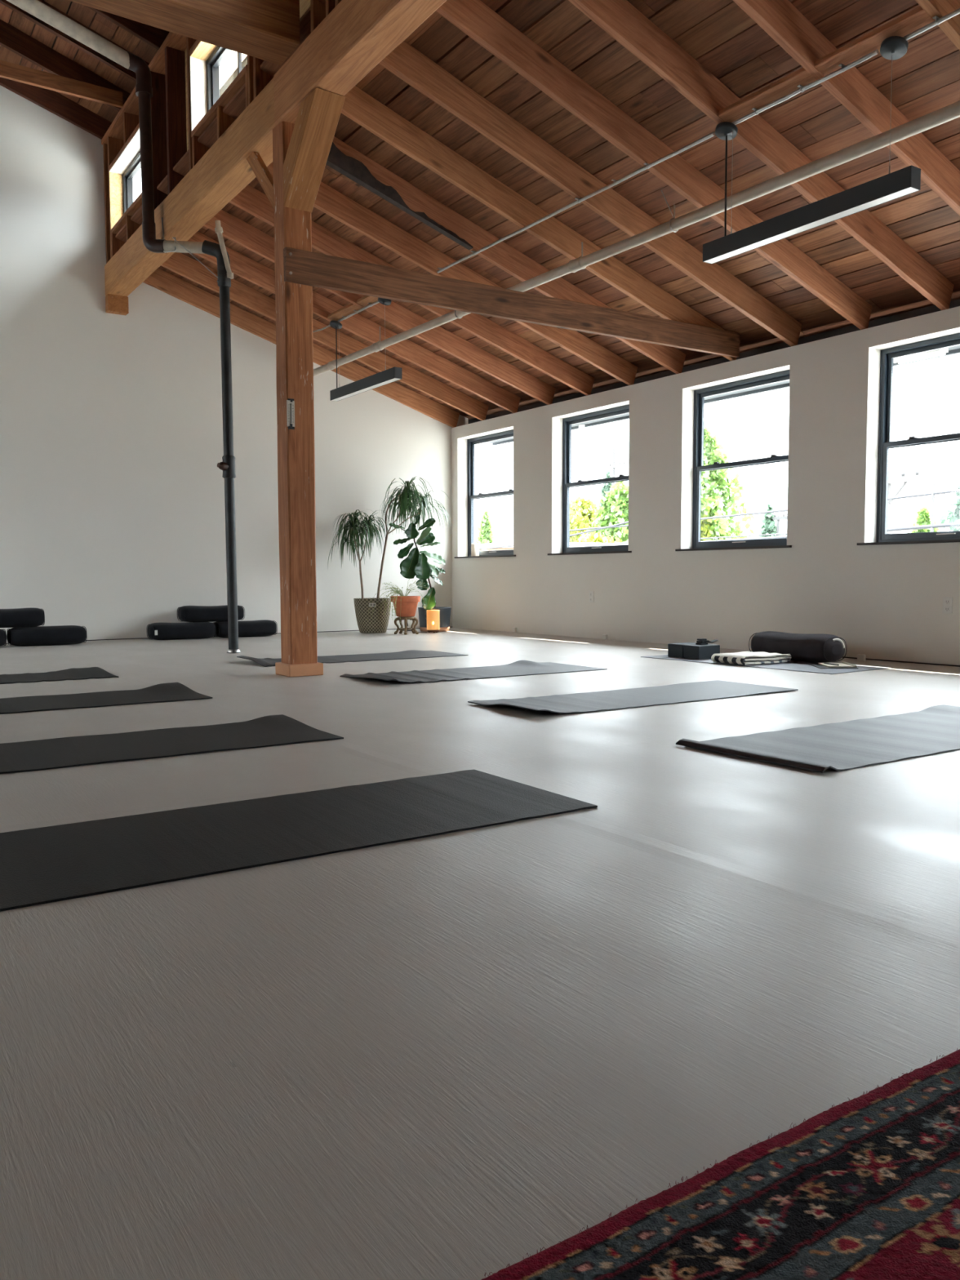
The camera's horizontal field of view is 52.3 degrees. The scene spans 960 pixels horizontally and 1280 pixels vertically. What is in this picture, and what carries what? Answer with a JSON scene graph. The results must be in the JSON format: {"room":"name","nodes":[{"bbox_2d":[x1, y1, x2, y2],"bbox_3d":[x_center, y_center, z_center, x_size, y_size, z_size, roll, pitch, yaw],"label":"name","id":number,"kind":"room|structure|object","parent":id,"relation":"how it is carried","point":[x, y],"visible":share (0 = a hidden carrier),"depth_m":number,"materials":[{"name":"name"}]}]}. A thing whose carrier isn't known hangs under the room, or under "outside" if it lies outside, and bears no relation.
{"room":"exercise studio","nodes":[
{"label":"exercise studio","id":0,"kind":"room"},
{"bbox_2d":[0,0,247,122],"bbox_3d":[-1.879,-5.453,2.810,5.828,1.858,13.720,-3,4,-34],"label":"ceiling","id":1,"kind":"structure","parent":0,"point":[81,13],"depth_m":8.57,"materials":[{"name":"brown"}]},
{"bbox_2d":[0,84,467,643],"bbox_3d":[-4.091,-3.369,9.681,9.400,6.769,0.120,-3,4,-34],"label":"wall","id":2,"kind":"structure","parent":0,"point":[113,508],"depth_m":10.06,"materials":[{"name":"paint"}]},
{"bbox_2d":[105,293,128,315],"bbox_3d":[-3.651,-3.372,9.841,0.201,0.166,0.098,-3,4,-34],"label":"block","id":3,"kind":"object","parent":2,"relation":"attached to","point":[114,304],"visible":1,"depth_m":9.80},
{"bbox_2d":[313,100,959,376],"bbox_3d":[1.920,-2.739,5.473,0.225,0.290,13.610,-3,4,-34],"label":"pipe","id":4,"kind":"object","parent":2,"relation":"attached to","point":[951,112],"visible":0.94,"depth_m":6.19,"materials":[{"name":"metal"}]},
{"bbox_2d":[486,345,959,445],"bbox_3d":[3.831,-2.245,6.840,0.410,0.195,13.720,-3,4,-34],"label":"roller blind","id":5,"kind":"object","parent":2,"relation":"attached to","point":[953,350],"depth_m":9.29,"materials":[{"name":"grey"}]},
{"bbox_2d":[184,0,310,151],"bbox_3d":[0.193,-4.037,4.227,0.020,1.540,13.619,-3,4,-34],"label":"wall","id":6,"kind":"structure","parent":0,"point":[304,5],"depth_m":8.08,"materials":[{"name":"brown wood"}]},
{"bbox_2d":[101,86,138,145],"bbox_3d":[-3.328,-4.912,9.193,0.184,0.047,1.360,-3,4,-34],"label":"plate","id":7,"kind":"object","parent":6,"relation":"attached to","point":[115,130],"depth_m":9.18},
{"bbox_2d":[0,77,111,139],"bbox_3d":[-5.770,-5.731,8.292,5.288,1.817,0.048,-3,4,-34],"label":"rafter","id":8,"kind":"object","parent":7,"relation":"on","point":[52,101],"visible":0.63,"depth_m":9.46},
{"bbox_2d":[0,59,123,107],"bbox_3d":[-4.403,-4.928,8.288,2.655,0.132,0.042,-3,4,-34],"label":"tie","id":9,"kind":"object","parent":7,"relation":"attached to","point":[8,70],"visible":1,"depth_m":8.71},
{"bbox_2d":[0,19,130,111],"bbox_3d":[-5.380,-5.694,7.711,5.287,1.815,0.048,-3,4,-34],"label":"rafter","id":10,"kind":"object","parent":7,"relation":"on","point":[11,38],"visible":0.68,"depth_m":8.74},
{"bbox_2d":[108,122,141,229],"bbox_3d":[-3.206,-4.295,9.143,0.216,0.605,1.184,-3,4,-34],"label":"window","id":11,"kind":"structure","parent":6,"relation":"in","point":[122,172],"depth_m":9.56,"materials":[{"name":"black"}]},
{"bbox_2d":[123,111,139,144],"bbox_3d":[-3.236,-4.739,9.107,0.153,0.284,0.041,-3,4,-34],"label":"stud","id":12,"kind":"object","parent":11,"relation":"on","point":[131,122],"visible":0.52,"depth_m":9.07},
{"bbox_2d":[110,191,142,234],"bbox_3d":[-3.230,-3.973,9.147,0.157,0.042,1.178,-3,4,-34],"label":"sill","id":13,"kind":"structure","parent":6,"relation":"attached to","point":[137,202],"depth_m":9.07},
{"bbox_2d":[148,31,186,75],"bbox_3d":[-2.562,-4.840,8.051,0.184,0.047,0.695,-3,4,-34],"label":"plate","id":14,"kind":"object","parent":6,"relation":"attached to","point":[157,63],"depth_m":7.97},
{"bbox_2d":[0,0,149,81],"bbox_3d":[-5.023,-5.661,7.179,5.287,1.816,0.048,-3,4,-34],"label":"rafter","id":15,"kind":"object","parent":14,"relation":"on","point":[131,74],"visible":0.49,"depth_m":8.27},
{"bbox_2d":[85,5,168,49],"bbox_3d":[-4.667,-5.628,6.647,5.287,1.816,0.048,-3,4,-34],"label":"rafter","id":16,"kind":"object","parent":14,"relation":"on","point":[154,37],"visible":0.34,"depth_m":7.95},
{"bbox_2d":[104,77,276,296],"bbox_3d":[-2.438,-3.493,8.016,0.204,0.304,4.463,-3,4,-34],"label":"beam","id":17,"kind":"structure","parent":6,"relation":"attached to","point":[224,170],"depth_m":7.38,"materials":[{"name":"wood"}]},
{"bbox_2d":[102,143,110,263],"bbox_3d":[-3.671,-4.340,9.786,0.153,1.166,0.042,-3,4,-34],"label":"stud","id":18,"kind":"object","parent":17,"relation":"on","point":[104,145],"visible":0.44,"depth_m":9.74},
{"bbox_2d":[106,136,124,258],"bbox_3d":[-3.571,-4.331,9.637,0.153,1.166,0.042,-3,4,-34],"label":"stud","id":19,"kind":"object","parent":17,"relation":"on","point":[114,145],"visible":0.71,"depth_m":9.58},
{"bbox_2d":[150,71,168,209],"bbox_3d":[-2.745,-4.253,8.405,0.153,1.166,0.041,-3,4,-34],"label":"stud","id":20,"kind":"object","parent":17,"relation":"on","point":[158,117],"visible":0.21,"depth_m":8.38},
{"bbox_2d":[164,46,186,194],"bbox_3d":[-2.489,-4.230,8.024,0.152,1.166,0.052,-3,4,-34],"label":"stud","id":21,"kind":"object","parent":17,"relation":"on","point":[175,59],"visible":0.82,"depth_m":7.99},
{"bbox_2d":[186,36,195,170],"bbox_3d":[-2.178,-4.200,7.559,0.153,1.166,0.042,-3,4,-34],"label":"stud","id":22,"kind":"object","parent":17,"relation":"on","point":[190,42],"visible":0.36,"depth_m":7.51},
{"bbox_2d":[217,106,235,139],"bbox_3d":[-1.815,-3.702,7.050,0.152,0.234,0.041,-3,4,-34],"label":"stud","id":23,"kind":"object","parent":17,"relation":"on","point":[224,121],"visible":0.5,"depth_m":7.01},
{"bbox_2d":[253,57,273,98],"bbox_3d":[-1.416,-4.129,6.423,0.153,1.166,0.042,-3,4,-34],"label":"stud","id":24,"kind":"object","parent":17,"relation":"on","point":[261,78],"visible":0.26,"depth_m":6.41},
{"bbox_2d":[189,40,241,131],"bbox_3d":[-1.794,-4.163,7.036,0.216,0.605,1.184,-3,4,-34],"label":"window","id":25,"kind":"structure","parent":6,"relation":"in","point":[206,60],"depth_m":7.48,"materials":[{"name":"black"}]},
{"bbox_2d":[191,64,247,137],"bbox_3d":[-1.817,-3.841,7.040,0.157,0.043,1.178,-3,4,-34],"label":"sill","id":26,"kind":"structure","parent":6,"relation":"attached to","point":[236,85],"depth_m":6.96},
{"bbox_2d":[218,50,247,88],"bbox_3d":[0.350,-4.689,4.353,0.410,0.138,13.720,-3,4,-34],"label":"window pane","id":27,"kind":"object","parent":6,"relation":"attached to","point":[229,64],"depth_m":8.34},
{"bbox_2d":[273,0,446,125],"bbox_3d":[1.343,-3.132,2.362,0.211,0.316,9.130,-3,4,-34],"label":"beam","id":28,"kind":"structure","parent":6,"relation":"attached to","point":[355,36],"depth_m":5.36,"materials":[{"name":"wood"}]},
{"bbox_2d":[68,0,300,65],"bbox_3d":[-3.238,-3.587,4.476,5.040,0.334,0.304,-3,4,-34],"label":"tie beam","id":29,"kind":"structure","parent":28,"relation":"on","point":[268,30],"depth_m":5.60,"materials":[{"name":"wood"}]},
{"bbox_2d":[310,0,325,32],"bbox_3d":[-0.910,-4.082,5.668,0.153,1.166,0.041,-3,4,-34],"label":"stud","id":30,"kind":"object","parent":28,"relation":"on","point":[317,10],"visible":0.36,"depth_m":5.66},
{"bbox_2d":[353,599,391,633],"bbox_3d":[-1.218,-0.277,11.125,0.424,0.386,0.424,-3,4,-34],"label":"basket","id":31,"kind":"object","parent":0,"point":[375,624],"depth_m":10.97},
{"bbox_2d":[417,606,451,627],"bbox_3d":[-0.531,-0.266,11.466,0.388,0.233,0.388,-3,4,-34],"label":"pot","id":32,"kind":"object","parent":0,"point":[445,612],"depth_m":11.34,"materials":[{"name":"blue"}]},
{"bbox_2d":[0,627,959,1279],"bbox_3d":[-0.281,0.426,4.191,9.550,0.120,13.820,-3,4,-34],"label":"floor","id":33,"kind":"structure","parent":0,"point":[454,1055],"depth_m":1.58,"materials":[{"name":"paint"}]},
{"bbox_2d":[0,628,6,646],"bbox_3d":[-4.676,-0.014,8.896,0.665,0.176,0.304,-3,4,-34],"label":"bolster","id":34,"kind":"object","parent":33,"relation":"on","point":[2,633],"visible":1,"depth_m":8.96,"materials":[{"name":"black fabric"}]},
{"bbox_2d":[0,607,44,627],"bbox_3d":[-4.402,-0.205,9.068,0.665,0.182,0.304,-3,4,-34],"label":"bolster","id":35,"kind":"object","parent":34,"relation":"on","point":[18,617],"visible":1,"depth_m":9.03,"materials":[{"name":"black fabric"}]},
{"bbox_2d":[6,625,87,645],"bbox_3d":[-4.102,-0.042,9.279,0.685,0.180,0.304,-3,4,-34],"label":"bolster","id":36,"kind":"object","parent":33,"relation":"on","point":[62,634],"visible":0.99,"depth_m":9.15,"materials":[{"name":"black fabric"}]},
{"bbox_2d":[0,666,119,684],"bbox_3d":[-3.187,0.244,5.998,1.740,0.026,0.570,-3,4,-34],"label":"yoga mat","id":37,"kind":"object","parent":33,"relation":"on","point":[73,673],"visible":1,"depth_m":6.28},
{"bbox_2d":[0,682,212,714],"bbox_3d":[-2.291,0.309,4.904,1.730,0.033,0.610,-3,4,-34],"label":"yoga mat","id":38,"kind":"object","parent":33,"relation":"on","point":[171,691],"visible":1,"depth_m":5.08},
{"bbox_2d":[6,0,240,653],"bbox_3d":[-3.895,-2.789,7.388,3.959,5.906,0.498,-2,4,-26],"label":"drain pipe","id":39,"kind":"object","parent":33,"relation":"on","point":[144,89],"visible":1,"depth_m":8.03,"materials":[{"name":"black metal"}]},
{"bbox_2d":[214,220,233,279],"bbox_3d":[-2.091,-3.189,7.998,0.144,0.448,0.076,-3,4,-34],"label":"bracket","id":40,"kind":"object","parent":39,"relation":"attached to","point":[224,270],"depth_m":7.99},
{"bbox_2d":[0,714,343,773],"bbox_3d":[-1.425,0.393,3.626,1.725,0.025,0.620,-3,4,-34],"label":"yoga mat","id":41,"kind":"object","parent":33,"relation":"on","point":[281,729],"visible":1,"depth_m":3.71,"materials":[{"name":"rubber"}]},
{"bbox_2d":[146,622,216,639],"bbox_3d":[-3.080,-0.097,10.105,0.665,0.177,0.304,-3,4,-34],"label":"bolster","id":42,"kind":"object","parent":33,"relation":"on","point":[190,630],"visible":1,"depth_m":9.97,"materials":[{"name":"black fabric"}]},
{"bbox_2d":[177,604,244,622],"bbox_3d":[-2.826,-0.279,10.288,0.665,0.172,0.303,-3,4,-34],"label":"bolster","id":43,"kind":"object","parent":42,"relation":"on","point":[185,613],"visible":0.84,"depth_m":10.13,"materials":[{"name":"black fabric"}]},
{"bbox_2d":[213,619,277,637],"bbox_3d":[-2.519,-0.123,10.480,0.665,0.177,0.304,-2,4,-32],"label":"bolster","id":44,"kind":"object","parent":33,"relation":"on","point":[264,627],"visible":0.76,"depth_m":10.38,"materials":[{"name":"black fabric"}]},
{"bbox_2d":[272,120,323,676],"bbox_3d":[-1.185,-1.500,6.282,0.236,3.459,0.236,-3,4,-34],"label":"wooden post","id":45,"kind":"object","parent":33,"relation":"on","point":[292,227],"visible":0.88,"depth_m":6.23,"materials":[{"name":"wood"}]},
{"bbox_2d":[246,151,273,207],"bbox_3d":[-1.426,-2.989,6.436,0.040,0.507,0.501,-3,4,-34],"label":"knee brace","id":46,"kind":"object","parent":45,"relation":"attached to","point":[264,176],"visible":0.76,"depth_m":6.40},
{"bbox_2d":[283,88,345,212],"bbox_3d":[-1.003,-2.940,5.909,0.190,0.515,0.499,-3,4,-34],"label":"knee brace","id":47,"kind":"object","parent":45,"relation":"attached to","point":[318,115],"visible":1,"depth_m":5.89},
{"bbox_2d":[283,246,739,357],"bbox_3d":[0.497,-2.425,7.213,4.105,0.203,0.054,-3,5,-34],"label":"wooden beam","id":48,"kind":"structure","parent":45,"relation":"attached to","point":[302,267],"depth_m":6.93,"materials":[{"name":"wood"}]},
{"bbox_2d":[0,769,597,911],"bbox_3d":[-0.585,0.475,2.455,1.775,0.006,0.615,-3,4,-34],"label":"yoga mat","id":49,"kind":"object","parent":33,"relation":"on","point":[42,865],"visible":1,"depth_m":2.42,"materials":[{"name":"rubber"}]},
{"bbox_2d":[236,649,468,666],"bbox_3d":[-0.971,0.123,7.663,1.720,0.040,0.580,-3,4,-34],"label":"yoga mat","id":50,"kind":"object","parent":33,"relation":"on","point":[411,654],"visible":0.77,"depth_m":7.67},
{"bbox_2d":[327,475,452,633],"bbox_3d":[-1.044,-0.983,11.236,1.678,1.779,0.851,-3,4,-34],"label":"dracaena","id":51,"kind":"object","parent":33,"relation":"on","point":[375,624],"visible":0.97,"depth_m":11.02,"materials":[{"name":"green"}]},
{"bbox_2d":[394,616,418,635],"bbox_3d":[-0.825,-0.161,10.902,0.272,0.203,0.263,-3,4,-34],"label":"plant stand","id":52,"kind":"object","parent":33,"relation":"on","point":[406,628],"visible":1,"depth_m":10.85,"materials":[{"name":"brown wood"}]},
{"bbox_2d":[366,579,428,627],"bbox_3d":[-0.861,-0.417,10.874,0.613,0.521,0.737,3,5,44],"label":"plant","id":53,"kind":"object","parent":52,"relation":"on","point":[404,606],"visible":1,"depth_m":10.77,"materials":[{"name":"green plant"}]},
{"bbox_2d":[389,515,451,631],"bbox_3d":[-0.631,-0.754,11.182,0.416,1.333,0.927,2,4,24],"label":"fiddle leaf fig","id":54,"kind":"object","parent":33,"relation":"on","point":[416,564],"visible":0.97,"depth_m":11.08,"materials":[{"name":"green"}]},
{"bbox_2d":[426,609,439,633],"bbox_3d":[-0.531,-0.211,11.118,0.151,0.259,0.154,-3,4,-34],"label":"table lamp","id":55,"kind":"object","parent":33,"relation":"on","point":[433,615],"visible":1,"depth_m":11.06,"materials":[{"name":"orange paper"}]},
{"bbox_2d":[339,660,607,683],"bbox_3d":[-0.014,0.198,6.465,1.695,0.039,0.640,-3,4,-34],"label":"yoga mat","id":56,"kind":"object","parent":33,"relation":"on","point":[520,668],"visible":1,"depth_m":6.44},
{"bbox_2d":[467,680,798,713],"bbox_3d":[0.847,0.283,5.146,1.795,0.035,0.585,-3,4,-34],"label":"yoga mat","id":57,"kind":"object","parent":33,"relation":"on","point":[613,700],"visible":1,"depth_m":5.11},
{"bbox_2d":[480,1048,959,1279],"bbox_3d":[1.082,0.597,0.465,2.231,0.012,1.906,-3,4,-34],"label":"rug","id":58,"kind":"object","parent":33,"relation":"on","point":[867,1187],"visible":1,"depth_m":0.96,"materials":[{"name":"fabric"}]},
{"bbox_2d":[640,654,891,674],"bbox_3d":[2.039,0.162,7.194,0.680,0.004,1.710,-3,5,-36],"label":"yoga mat","id":59,"kind":"object","parent":33,"relation":"on","point":[802,666],"visible":0.52,"depth_m":6.81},
{"bbox_2d":[684,644,719,659],"bbox_3d":[1.704,0.088,7.520,0.230,0.102,0.160,-3,4,-34],"label":"block","id":60,"kind":"object","parent":59,"relation":"on","point":[695,651],"visible":0.8,"depth_m":7.45,"materials":[{"name":"grey plastic"}]},
{"bbox_2d":[711,651,791,665],"bbox_3d":[1.980,0.128,7.118,0.514,0.069,0.336,-2,4,-31],"label":"folded blanket","id":61,"kind":"object","parent":59,"relation":"on","point":[744,658],"visible":1,"depth_m":7.01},
{"bbox_2d":[748,631,846,662],"bbox_3d":[2.363,0.047,7.314,0.294,0.208,0.741,-2,4,-31],"label":"bolster","id":62,"kind":"object","parent":59,"relation":"on","point":[810,647],"visible":0.91,"depth_m":7.11,"materials":[{"name":"grey fabric"}]},
{"bbox_2d":[675,704,959,773],"bbox_3d":[1.650,0.368,3.890,1.770,0.025,0.650,-3,4,-34],"label":"yoga mat","id":63,"kind":"object","parent":33,"relation":"on","point":[933,730],"visible":1,"depth_m":3.70,"materials":[{"name":"rubber"}]},
{"bbox_2d":[115,0,959,419],"bbox_3d":[2.018,-2.965,5.579,4.768,1.508,13.720,-3,4,-34],"label":"ceiling","id":64,"kind":"structure","parent":0,"point":[719,35],"depth_m":6.35,"materials":[{"name":"brown"}]},
{"bbox_2d":[142,268,459,427],"bbox_3d":[-1.933,-3.265,11.027,4.015,1.418,0.048,-3,4,-34],"label":"rafter","id":65,"kind":"object","parent":64,"relation":"attached to","point":[171,285],"visible":0.66,"depth_m":10.76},
{"bbox_2d":[160,252,488,420],"bbox_3d":[-1.577,-3.231,10.496,4.014,1.419,0.048,-3,4,-34],"label":"rafter","id":66,"kind":"object","parent":64,"relation":"attached to","point":[179,263],"visible":0.73,"depth_m":10.51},
{"bbox_2d":[187,231,520,413],"bbox_3d":[-1.220,-3.198,9.964,4.014,1.417,0.048,-3,4,-34],"label":"rafter","id":67,"kind":"object","parent":64,"relation":"attached to","point":[241,265],"visible":0.69,"depth_m":10.10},
{"bbox_2d":[203,209,555,404],"bbox_3d":[-0.864,-3.165,9.432,4.014,1.418,0.048,-3,4,-34],"label":"rafter","id":68,"kind":"object","parent":64,"relation":"attached to","point":[234,229],"visible":0.67,"depth_m":9.64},
{"bbox_2d":[327,302,361,320],"bbox_3d":[-1.305,-3.189,9.522,0.114,0.064,0.593,-3,4,-34],"label":"board","id":69,"kind":"object","parent":68,"relation":"attached to","point":[348,309],"visible":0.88,"depth_m":9.50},
{"bbox_2d":[329,297,402,401],"bbox_3d":[-1.106,-2.760,9.285,0.125,0.772,1.340,-3,4,-34],"label":"linear light","id":70,"kind":"object","parent":69,"relation":"hanging from","point":[393,374],"visible":0.92,"depth_m":9.24,"materials":[{"name":"grey"}]},
{"bbox_2d":[331,377,400,400],"bbox_3d":[-1.103,-2.377,9.311,0.067,0.003,1.331,-3,4,-34],"label":"diffuser","id":71,"kind":"object","parent":70,"relation":"attached to","point":[378,383],"depth_m":9.28,"materials":[{"name":"white plastic"}]},
{"bbox_2d":[229,184,594,395],"bbox_3d":[-0.507,-3.133,8.901,4.015,1.418,0.048,-3,4,-34],"label":"rafter","id":72,"kind":"object","parent":64,"relation":"attached to","point":[251,200],"visible":0.56,"depth_m":9.19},
{"bbox_2d":[266,162,637,385],"bbox_3d":[-0.151,-3.099,8.369,4.015,1.418,0.048,-3,4,-34],"label":"rafter","id":73,"kind":"object","parent":64,"relation":"attached to","point":[331,202],"visible":0.64,"depth_m":8.16,"materials":[{"name":"wood"}]},
{"bbox_2d":[332,136,685,373],"bbox_3d":[0.206,-3.064,7.837,4.015,1.416,0.048,-3,4,-34],"label":"rafter","id":74,"kind":"object","parent":64,"relation":"attached to","point":[503,255],"visible":0.63,"depth_m":7.75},
{"bbox_2d":[325,142,473,249],"bbox_3d":[-0.735,-3.370,7.177,1.600,0.698,0.058,-3,4,-34],"label":"board","id":75,"kind":"object","parent":74,"relation":"attached to","point":[352,168],"visible":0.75,"depth_m":7.13,"materials":[{"name":"brown wood"}]},
{"bbox_2d":[341,85,740,360],"bbox_3d":[0.562,-3.033,7.305,4.014,1.417,0.049,-3,4,-34],"label":"rafter","id":76,"kind":"object","parent":64,"relation":"attached to","point":[358,106],"visible":0.73,"depth_m":7.01,"materials":[{"name":"wood"}]},
{"bbox_2d":[378,40,801,346],"bbox_3d":[0.919,-2.998,6.774,4.014,1.420,0.048,-3,4,-34],"label":"rafter","id":77,"kind":"object","parent":64,"relation":"attached to","point":[405,61],"visible":0.88,"depth_m":6.54,"materials":[{"name":"wood"}]},
{"bbox_2d":[435,0,872,329],"bbox_3d":[1.275,-2.965,6.242,4.014,1.420,0.048,-3,4,-34],"label":"rafter","id":78,"kind":"object","parent":64,"relation":"attached to","point":[474,18],"visible":0.89,"depth_m":5.95,"materials":[{"name":"wood"}]},
{"bbox_2d":[436,132,715,273],"bbox_3d":[0.496,-2.982,6.873,0.060,0.029,3.040,-3,4,-34],"label":"conduit","id":79,"kind":"object","parent":78,"relation":"attached to","point":[648,166],"visible":1,"depth_m":6.52,"materials":[{"name":"metal"}]},
{"bbox_2d":[568,0,954,310],"bbox_3d":[1.631,-2.932,5.710,4.014,1.417,0.048,-3,4,-34],"label":"rafter","id":80,"kind":"object","parent":64,"relation":"attached to","point":[620,19],"visible":0.88,"depth_m":5.65,"materials":[{"name":"wood"}]},
{"bbox_2d":[718,66,816,122],"bbox_3d":[1.547,-2.923,5.268,0.114,0.066,0.593,-3,4,-34],"label":"board","id":81,"kind":"object","parent":80,"relation":"attached to","point":[788,84],"visible":0.93,"depth_m":5.24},
{"bbox_2d":[731,48,878,124],"bbox_3d":[1.673,-2.872,5.119,0.060,0.029,0.910,-3,4,-34],"label":"conduit","id":82,"kind":"object","parent":81,"relation":"attached to","point":[844,68],"visible":1,"depth_m":5.07,"materials":[{"name":"metal"}]},
{"bbox_2d":[702,35,920,263],"bbox_3d":[1.683,-2.521,5.123,0.125,0.727,1.310,-3,4,-34],"label":"linear light","id":83,"kind":"object","parent":81,"relation":"hanging from","point":[904,181],"visible":1,"depth_m":5.02,"materials":[{"name":"grey"}]},
{"bbox_2d":[703,186,917,263],"bbox_3d":[1.686,-2.161,5.148,0.067,0.003,1.301,-3,4,-34],"label":"diffuser","id":84,"kind":"object","parent":83,"relation":"attached to","point":[894,193],"depth_m":5.07,"materials":[{"name":"white plastic"}]},
{"bbox_2d":[733,0,959,215],"bbox_3d":[1.988,-2.898,5.179,4.014,1.417,0.048,-3,4,-34],"label":"rafter","id":85,"kind":"object","parent":64,"relation":"attached to","point":[780,19],"visible":0.86,"depth_m":5.15,"materials":[{"name":"wood"}]},
{"bbox_2d":[814,6,933,75],"bbox_3d":[1.903,-2.890,4.736,0.113,0.064,0.593,-3,4,-34],"label":"board","id":86,"kind":"object","parent":85,"relation":"attached to","point":[914,20],"visible":0.93,"depth_m":4.71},
{"bbox_2d":[915,0,959,50],"bbox_3d":[2.345,-2.865,4.647,4.014,1.415,0.048,-3,4,-34],"label":"rafter","id":87,"kind":"object","parent":64,"relation":"attached to","point":[950,27],"visible":1,"depth_m":4.50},
{"bbox_2d":[902,8,959,39],"bbox_3d":[3.633,-2.689,2.195,0.060,0.029,5.880,-3,4,-34],"label":"conduit","id":88,"kind":"object","parent":87,"relation":"attached to","point":[938,20],"visible":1,"depth_m":4.49,"materials":[{"name":"metal"}]},
{"bbox_2d":[451,306,959,665],"bbox_3d":[3.526,-1.046,6.650,0.220,2.478,13.620,-3,4,-34],"label":"wall","id":89,"kind":"structure","parent":0,"point":[885,601],"depth_m":8.53,"materials":[{"name":"paint"}]},
{"bbox_2d":[454,429,515,558],"bbox_3d":[0.133,-1.722,11.663,0.239,1.473,1.280,-3,4,-34],"label":"window","id":90,"kind":"structure","parent":89,"relation":"in","point":[471,442],"depth_m":12.10,"materials":[{"name":"paint"}]},
{"bbox_2d":[547,404,631,555],"bbox_3d":[1.193,-1.623,10.083,0.239,1.473,1.310,-3,4,-34],"label":"window","id":91,"kind":"structure","parent":89,"relation":"in","point":[566,422],"depth_m":10.46,"materials":[{"name":"paint"}]},
{"bbox_2d":[467,298,959,423],"bbox_3d":[3.627,-2.293,6.700,0.040,0.240,13.720,-3,4,-34],"label":"trim","id":92,"kind":"structure","parent":89,"relation":"attached to","point":[956,303],"depth_m":8.52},
{"bbox_2d":[675,369,791,551],"bbox_3d":[2.255,-1.524,8.499,0.239,1.473,1.290,-3,4,-34],"label":"window","id":93,"kind":"structure","parent":89,"relation":"in","point":[700,395],"depth_m":8.79,"materials":[{"name":"paint"}]},
{"bbox_2d":[857,333,959,545],"bbox_3d":[3.320,-1.424,6.910,0.239,1.473,1.300,-3,4,-34],"label":"window","id":94,"kind":"structure","parent":89,"relation":"in","point":[887,355],"depth_m":7.37,"materials":[{"name":"paint"}]},
{"label":"outside","id":95,"kind":"structure","parent":0,"visible":0},
{"bbox_3d":[47.089,-1.301,79.712,153.180,0.300,200.000,-3,4,-34],"label":"ground","id":96,"kind":"structure","parent":95,"visible":0},
{"bbox_2d":[475,510,496,543],"bbox_3d":[0.308,-2.295,42.701,1.802,6.739,1.735,-3,4,-34],"label":"conifer","id":97,"kind":"object","parent":96,"relation":"on","point":[486,535],"visible":0.32,"depth_m":42.43,"materials":[{"name":"green plant"}]},
{"bbox_2d":[479,542,628,551],"bbox_3d":[0.180,-0.633,32.240,5.080,4.770,11.450,-3,4,-34],"label":"building","id":98,"kind":"structure","parent":96,"relation":"on","point":[504,544],"depth_m":27.13,"materials":[{"name":"beige paint"}]},
{"bbox_2d":[569,496,621,542],"bbox_3d":[4.253,-2.351,40.537,4.456,7.112,4.351,-1,4,-10],"label":"leafy tree","id":99,"kind":"object","parent":96,"relation":"on","point":[580,508],"visible":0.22,"depth_m":39.72,"materials":[{"name":"yellow plant"}]},
{"bbox_2d":[582,481,628,542],"bbox_3d":[5.323,-2.297,37.073,3.396,7.443,3.446,-2,4,-21],"label":"leafy tree","id":100,"kind":"object","parent":96,"relation":"on","point":[615,510],"visible":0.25,"depth_m":36.45,"materials":[{"name":"green plant"}]},
{"bbox_2d":[700,420,755,541],"bbox_3d":[7.484,-3.054,33.889,5.602,9.354,5.616,-2,4,-22],"label":"leafy tree","id":101,"kind":"object","parent":96,"relation":"on","point":[711,497],"visible":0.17,"depth_m":33.01,"materials":[{"name":"green plant"}]},
{"bbox_2d":[758,502,782,537],"bbox_3d":[10.977,-1.930,37.383,1.382,6.635,1.269,1,4,19],"label":"conifer","id":102,"kind":"object","parent":96,"relation":"on","point":[769,526],"visible":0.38,"depth_m":37.15,"materials":[{"name":"green plant"}]},
{"bbox_2d":[887,468,922,533],"bbox_3d":[8.381,-0.447,19.859,0.240,5.950,1.050,-3,4,-34],"label":"utility pole","id":103,"kind":"object","parent":96,"relation":"on","point":[917,477],"visible":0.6,"depth_m":19.62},
{"bbox_2d":[906,505,939,533],"bbox_3d":[14.576,-1.364,32.224,1.579,6.151,1.646,-3,4,-34],"label":"leafy tree","id":104,"kind":"object","parent":96,"relation":"on","point":[922,518],"visible":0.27,"depth_m":31.92,"materials":[{"name":"green plant"}]},
{"bbox_2d":[930,483,934,532],"bbox_3d":[7.354,0.119,16.029,0.064,5.320,0.061,-3,4,-34],"label":"utility pole","id":105,"kind":"object","parent":96,"relation":"on","point":[932,508],"visible":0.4,"depth_m":15.86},
{"bbox_2d":[569,489,959,531],"bbox_3d":[7.596,-2.602,15.478,0.033,1.018,23.502,-3,4,-34],"label":"overhead wire","id":106,"kind":"object","parent":105,"relation":"attached to","point":[953,491],"visible":0.41,"depth_m":18.70,"materials":[{"name":"black"}]},
{"bbox_2d":[700,522,959,542],"bbox_3d":[6.625,-2.118,16.966,0.052,0.751,27.002,-3,4,-34],"label":"overhead wire","id":107,"kind":"object","parent":105,"relation":"attached to","point":[956,524],"visible":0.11,"depth_m":16.25,"materials":[{"name":"black"}]},
{"bbox_2d":[938,478,959,531],"bbox_3d":[15.425,-1.899,31.008,2.638,7.373,2.587,-3,4,-34],"label":"conifer","id":108,"kind":"object","parent":96,"relation":"on","point":[953,515],"visible":0.34,"depth_m":30.74,"materials":[{"name":"green plant"}]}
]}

